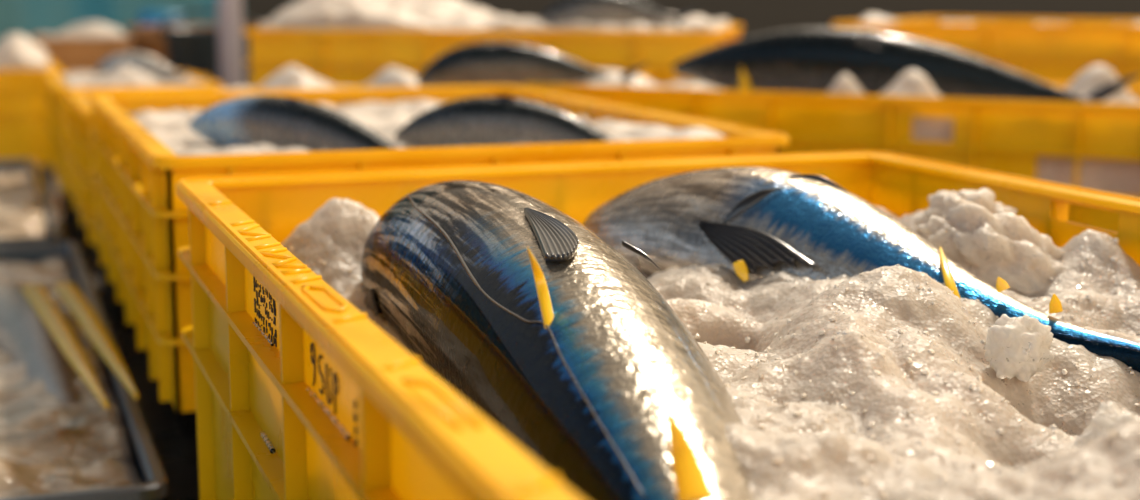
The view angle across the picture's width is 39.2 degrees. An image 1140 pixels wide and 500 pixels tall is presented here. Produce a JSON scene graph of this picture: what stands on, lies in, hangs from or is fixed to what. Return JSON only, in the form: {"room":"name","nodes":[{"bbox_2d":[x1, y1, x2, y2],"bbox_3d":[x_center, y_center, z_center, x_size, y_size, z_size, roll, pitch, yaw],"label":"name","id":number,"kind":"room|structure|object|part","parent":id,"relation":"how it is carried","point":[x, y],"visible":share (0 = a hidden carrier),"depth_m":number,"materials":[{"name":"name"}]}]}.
{"room":"fish market","nodes":[
{"label":"fish market","id":0,"kind":"room"},
{"bbox_2d":[48,165,199,499],"bbox_3d":[-0.103,-0.256,5.088,21.000,0.100,17.000,-3,10,-20],"label":"floor","id":1,"kind":"structure","parent":0,"point":[177,452],"depth_m":1.99,"materials":[{"name":"concrete"}]},
{"bbox_2d":[0,159,61,244],"bbox_3d":[-1.363,-0.042,3.105,0.670,0.120,1.280,-3,10,-20],"label":"tray","id":2,"kind":"object","parent":1,"relation":"on","point":[54,232],"visible":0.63,"depth_m":2.99,"materials":[{"name":"blue paint"}]},
{"bbox_2d":[0,168,47,237],"bbox_3d":[-1.363,-0.052,3.103,0.636,0.129,1.246,-3,10,-20],"label":"ice","id":3,"kind":"object","parent":2,"relation":"in","point":[22,214],"visible":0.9,"depth_m":2.95,"materials":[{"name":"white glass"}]},
{"bbox_2d":[39,165,51,193],"bbox_3d":[-1.680,-0.208,4.244,0.560,0.078,0.540,-3,10,-20],"label":"pallet","id":4,"kind":"object","parent":1,"relation":"on","point":[45,170],"visible":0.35,"depth_m":4.09,"materials":[{"name":"black"}]},
{"bbox_2d":[0,59,62,164],"bbox_3d":[-1.680,-0.365,4.218,0.640,0.242,0.620,-3,10,-20],"label":"crate","id":5,"kind":"object","parent":4,"relation":"on","point":[13,118],"visible":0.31,"depth_m":4.01,"materials":[{"name":"yellow plastic"}]},
{"bbox_2d":[0,33,49,69],"bbox_3d":[-1.680,-0.411,4.211,0.580,0.322,0.560,-3,10,-20],"label":"crushed ice","id":6,"kind":"object","parent":5,"relation":"in","point":[17,51],"visible":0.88,"depth_m":4.04,"materials":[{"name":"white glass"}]},
{"bbox_2d":[60,190,97,254],"bbox_3d":[-0.933,-0.095,3.427,0.280,0.120,0.540,-3,10,-20],"label":"pallet","id":7,"kind":"object","parent":1,"relation":"on","point":[77,233],"visible":0.08,"depth_m":3.16,"materials":[{"name":"black"}]},
{"bbox_2d":[24,70,223,196],"bbox_3d":[-0.933,-0.259,3.401,0.404,0.212,0.600,-3,10,-20],"label":"crate","id":8,"kind":"object","parent":7,"relation":"on","point":[58,127],"visible":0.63,"depth_m":3.15,"materials":[{"name":"yellow plastic"}]},
{"bbox_2d":[59,65,207,87],"bbox_3d":[-0.933,-0.276,3.398,0.260,0.235,0.540,-3,10,-20],"label":"crushed ice","id":9,"kind":"object","parent":8,"relation":"in","point":[124,75],"visible":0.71,"depth_m":3.27,"materials":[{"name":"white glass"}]},
{"bbox_2d":[94,52,191,79],"bbox_3d":[-0.900,-0.378,3.399,0.273,0.084,0.054,4,10,23],"label":"fish","id":10,"kind":"object","parent":9,"relation":"on","point":[143,62],"visible":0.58,"depth_m":3.38},
{"bbox_2d":[31,35,132,71],"bbox_3d":[-1.626,-0.536,5.343,0.300,0.352,0.500,-3,10,-20],"label":"crate","id":11,"kind":"object","parent":1,"relation":"on","point":[77,54],"visible":0.33,"depth_m":5.10,"materials":[{"name":"brown plastic"}]},
{"bbox_2d":[39,22,124,38],"bbox_3d":[-1.626,-0.564,5.338,0.250,0.395,0.450,-3,10,-20],"label":"crushed ice","id":12,"kind":"object","parent":11,"relation":"in","point":[86,29],"visible":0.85,"depth_m":5.14,"materials":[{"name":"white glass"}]},
{"bbox_2d":[0,242,167,499],"bbox_3d":[-0.835,0.164,1.845,0.589,0.120,1.360,-3,10,-20],"label":"tray","id":13,"kind":"object","parent":1,"relation":"on","point":[148,465],"visible":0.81,"depth_m":1.53,"materials":[{"name":"blue paint"}]},
{"bbox_2d":[0,256,141,497],"bbox_3d":[-0.835,0.160,1.845,0.555,0.117,1.326,-3,10,-20],"label":"ice","id":14,"kind":"object","parent":13,"relation":"in","point":[48,444],"visible":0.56,"depth_m":1.53,"materials":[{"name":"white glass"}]},
{"bbox_2d":[0,277,138,408],"bbox_3d":[-0.621,0.115,1.906,0.123,0.111,0.929,-5,11,-30],"label":"fish","id":15,"kind":"object","parent":14,"relation":"on","point":[34,329],"visible":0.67,"depth_m":1.78},
{"bbox_2d":[98,249,135,332],"bbox_3d":[-0.507,0.013,2.718,0.540,0.135,0.440,-3,10,-20],"label":"pallet","id":16,"kind":"object","parent":1,"relation":"on","point":[118,308],"visible":0.07,"depth_m":2.50,"materials":[{"name":"black"}]},
{"bbox_2d":[66,85,362,248],"bbox_3d":[-0.507,-0.155,2.690,0.620,0.207,0.500,-3,10,-20],"label":"crate","id":17,"kind":"object","parent":16,"relation":"on","point":[80,122],"visible":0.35,"depth_m":2.55,"materials":[{"name":"yellow plastic"}]},
{"bbox_2d":[84,65,419,99],"bbox_3d":[-0.507,-0.182,2.686,0.560,0.249,0.440,-3,10,-20],"label":"crushed ice","id":18,"kind":"object","parent":17,"relation":"in","point":[291,76],"visible":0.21,"depth_m":2.68,"materials":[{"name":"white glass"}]},
{"bbox_2d":[0,0,242,40],"bbox_3d":[-3.959,-1.697,6.775,5.050,2.200,0.184,-3,10,-20],"label":"tarp","id":19,"kind":"object","parent":1,"relation":"on","point":[28,18],"visible":0.22,"depth_m":7.50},
{"bbox_2d":[138,12,183,24],"bbox_3d":[-1.538,-0.682,6.052,0.170,0.430,0.170,-3,10,-20],"label":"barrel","id":20,"kind":"object","parent":1,"relation":"on","point":[146,18],"visible":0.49,"depth_m":5.95,"materials":[{"name":"blue"}]},
{"bbox_3d":[-1.538,-0.882,6.019,0.170,0.025,0.170,-3,10,-20],"label":"lid","id":21,"kind":"part","parent":20,"relation":"part of","materials":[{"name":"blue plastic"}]},
{"bbox_2d":[145,350,196,434],"bbox_3d":[-0.208,0.130,2.006,0.560,0.135,0.860,-3,10,-20],"label":"pallet","id":22,"kind":"object","parent":1,"relation":"on","point":[186,421],"visible":0.02,"depth_m":1.89,"materials":[{"name":"black"}]},
{"bbox_2d":[88,85,789,412],"bbox_3d":[-0.227,-0.053,1.972,0.640,0.237,0.930,-3,10,-20],"label":"crate","id":23,"kind":"object","parent":22,"relation":"on","point":[140,216],"visible":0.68,"depth_m":1.59,"materials":[{"name":"yellow plastic"}]},
{"bbox_2d":[126,99,725,155],"bbox_3d":[-0.227,-0.058,1.972,0.580,0.234,0.870,-3,10,-20],"label":"crushed ice","id":24,"kind":"object","parent":23,"relation":"in","point":[171,128],"visible":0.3,"depth_m":1.89,"materials":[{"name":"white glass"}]},
{"bbox_2d":[189,95,399,151],"bbox_3d":[-0.267,-0.104,1.708,0.426,0.118,0.060,7,12,37],"label":"fish","id":25,"kind":"object","parent":24,"relation":"on","point":[281,122],"visible":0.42,"depth_m":1.70},
{"bbox_2d":[396,96,613,147],"bbox_3d":[-0.035,-0.110,1.739,0.348,0.114,0.062,3,10,17],"label":"fish","id":26,"kind":"object","parent":24,"relation":"on","point":[491,120],"visible":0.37,"depth_m":1.72},
{"bbox_2d":[125,24,258,86],"bbox_3d":[-1.222,-0.585,5.484,0.460,0.362,0.500,-6,11,-31],"label":"crate","id":27,"kind":"object","parent":1,"relation":"on","point":[146,39],"visible":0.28,"depth_m":5.40,"materials":[{"name":"brown plastic"}]},
{"bbox_2d":[158,10,256,86],"bbox_3d":[-1.083,-0.493,4.817,0.292,0.456,0.280,-3,10,-20],"label":"tub","id":28,"kind":"object","parent":1,"relation":"on","point":[197,49],"visible":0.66,"depth_m":4.69,"materials":[{"name":"grey"}]},
{"bbox_3d":[-1.062,-0.669,4.730,0.292,0.081,0.129,-3,10,-20],"label":"handle","id":29,"kind":"part","parent":28,"relation":"part of","materials":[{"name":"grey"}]},
{"bbox_2d":[217,0,243,87],"bbox_3d":[-0.955,-0.862,4.458,0.140,1.300,0.140,-3,10,-20],"label":"steel post","id":30,"kind":"object","parent":1,"relation":"on","point":[229,12],"visible":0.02,"depth_m":4.48,"materials":[{"name":"grey metal"}]},
{"bbox_2d":[176,151,1139,499],"bbox_3d":[0.150,0.181,0.961,0.640,0.372,0.960,-3,10,-20],"label":"crate","id":31,"kind":"object","parent":1,"relation":"on","point":[414,437],"visible":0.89,"depth_m":1.01,"materials":[{"name":"yellow plastic"}]},
{"bbox_2d":[253,321,273,345],"bbox_3d":[-0.181,0.049,0.946,0.002,0.002,0.070,-3,10,-20],"label":"drip","id":32,"kind":"object","parent":31,"relation":"on","point":[254,322],"visible":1,"depth_m":0.94,"materials":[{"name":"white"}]},
{"bbox_2d":[253,276,276,346],"bbox_3d":[-0.180,0.036,0.946,0.001,0.032,0.078,-3,10,-20],"label":"print","id":33,"kind":"object","parent":31,"relation":"on","point":[264,304],"depth_m":0.94,"materials":[{"name":"black"}]},
{"bbox_2d":[260,431,275,453],"bbox_3d":[-0.180,0.114,0.951,0.004,0.003,0.042,-3,10,-20],"label":"drip","id":34,"kind":"object","parent":31,"relation":"on","point":[269,445],"visible":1,"depth_m":0.95,"materials":[{"name":"white"}]},
{"bbox_2d":[305,386,351,439],"bbox_3d":[-0.117,0.078,0.771,0.003,0.002,0.103,-3,10,-20],"label":"drip","id":35,"kind":"object","parent":31,"relation":"on","point":[327,411],"visible":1,"depth_m":0.77,"materials":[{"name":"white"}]},
{"bbox_2d":[281,197,1139,499],"bbox_3d":[0.150,0.183,0.961,0.602,0.357,0.922,-3,10,-20],"label":"crushed ice","id":36,"kind":"object","parent":31,"relation":"in","point":[879,383],"visible":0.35,"depth_m":0.88,"materials":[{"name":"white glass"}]},
{"bbox_2d":[361,180,752,499],"bbox_3d":[0.024,0.077,0.846,0.165,0.170,0.825,-3,10,-17],"label":"tuna","id":37,"kind":"object","parent":36,"relation":"on","point":[522,310],"visible":0.92,"depth_m":0.83,"materials":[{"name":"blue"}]},
{"bbox_2d":[583,167,1139,372],"bbox_3d":[0.202,0.027,1.110,0.131,0.146,0.552,-7,12,-38],"label":"tuna","id":38,"kind":"object","parent":36,"relation":"on","point":[755,222],"visible":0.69,"depth_m":1.13,"materials":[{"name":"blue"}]},
{"bbox_2d":[913,188,1027,227],"bbox_3d":[0.307,-0.018,1.219,0.081,0.057,0.085,6,11,34],"label":"lump","id":39,"kind":"object","parent":36,"relation":"on","point":[984,197],"visible":0.3,"depth_m":1.21,"materials":[{"name":"white ice"}]},
{"bbox_2d":[917,194,1064,295],"bbox_3d":[0.306,0.010,1.127,0.116,0.097,0.080,5,11,29],"label":"lump","id":40,"kind":"object","parent":36,"relation":"on","point":[989,246],"visible":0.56,"depth_m":1.10,"materials":[{"name":"white ice"}]},
{"bbox_2d":[983,314,1053,381],"bbox_3d":[0.258,0.056,0.921,0.040,0.041,0.038,-3,10,-20],"label":"lump","id":41,"kind":"object","parent":36,"relation":"on","point":[1019,347],"visible":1,"depth_m":0.91,"materials":[{"name":"white ice"}]},
{"bbox_2d":[1072,401,1139,446],"bbox_3d":[0.275,0.100,0.800,0.050,0.046,0.039,-3,10,-17],"label":"lump","id":42,"kind":"object","parent":36,"relation":"on","point":[1109,416],"visible":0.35,"depth_m":0.79,"materials":[{"name":"white ice"}]},
{"bbox_2d":[832,17,1139,83],"bbox_3d":[1.163,-0.201,3.034,1.200,0.457,0.620,5,11,30],"label":"crate","id":43,"kind":"object","parent":1,"relation":"on","point":[1059,52],"visible":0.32,"depth_m":2.86,"materials":[{"name":"yellow plastic"}]},
{"bbox_2d":[858,14,1139,24],"bbox_3d":[1.163,-0.211,3.033,1.140,0.465,0.560,5,11,30],"label":"crushed ice","id":44,"kind":"object","parent":43,"relation":"in","point":[870,17],"visible":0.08,"depth_m":3.09,"materials":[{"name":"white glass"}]},
{"bbox_3d":[0.472,0.072,2.531,0.920,0.080,0.380,5,11,30],"label":"pallet","id":45,"kind":"object","parent":1,"relation":"on","visible":0},
{"bbox_2d":[523,70,1139,231],"bbox_3d":[0.472,-0.112,2.501,1.020,0.292,0.460,5,11,30],"label":"crate","id":46,"kind":"object","parent":45,"relation":"on","point":[1006,136],"visible":0.34,"depth_m":2.22,"materials":[{"name":"yellow plastic"}]},
{"bbox_2d":[553,64,1139,195],"bbox_3d":[0.472,-0.133,2.497,0.960,0.324,0.410,5,11,30],"label":"crushed ice","id":47,"kind":"object","parent":46,"relation":"in","point":[1118,176],"visible":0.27,"depth_m":2.25,"materials":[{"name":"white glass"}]},
{"bbox_2d":[417,41,647,86],"bbox_3d":[-0.060,-0.278,2.558,0.372,0.110,0.082,1,9,4],"label":"fish","id":48,"kind":"object","parent":47,"relation":"on","point":[491,62],"visible":0.63,"depth_m":2.52},
{"bbox_2d":[673,27,1139,101],"bbox_3d":[0.489,-0.248,2.422,0.710,0.176,0.137,4,10,25],"label":"fish","id":49,"kind":"object","parent":47,"relation":"on","point":[811,59],"visible":0.64,"depth_m":2.38},
{"bbox_3d":[-0.126,-0.093,3.354,0.840,0.140,0.540,1,9,9],"label":"pallet","id":50,"kind":"object","parent":1,"relation":"on","visible":0},
{"bbox_2d":[243,24,742,86],"bbox_3d":[-0.126,-0.311,3.318,0.930,0.302,0.620,1,9,9],"label":"crate","id":51,"kind":"object","parent":50,"relation":"on","point":[336,57],"visible":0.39,"depth_m":3.03,"materials":[{"name":"yellow plastic"}]},
{"bbox_2d":[259,0,728,30],"bbox_3d":[-0.126,-0.356,3.311,0.870,0.380,0.560,1,9,9],"label":"crushed ice","id":52,"kind":"object","parent":51,"relation":"in","point":[302,14],"visible":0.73,"depth_m":3.09,"materials":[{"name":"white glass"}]},
{"bbox_2d":[540,0,698,25],"bbox_3d":[0.095,-0.449,3.067,0.307,0.095,0.065,1,9,5],"label":"fish","id":53,"kind":"object","parent":52,"relation":"on","point":[563,11],"visible":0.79,"depth_m":3.04},
{"bbox_2d":[242,0,1139,37],"bbox_3d":[-2.232,-3.263,12.005,20.000,3.600,0.200,-3,10,-20],"label":"wall","id":54,"kind":"structure","parent":0,"point":[756,17],"depth_m":13.71,"materials":[{"name":"black"}]}
]}

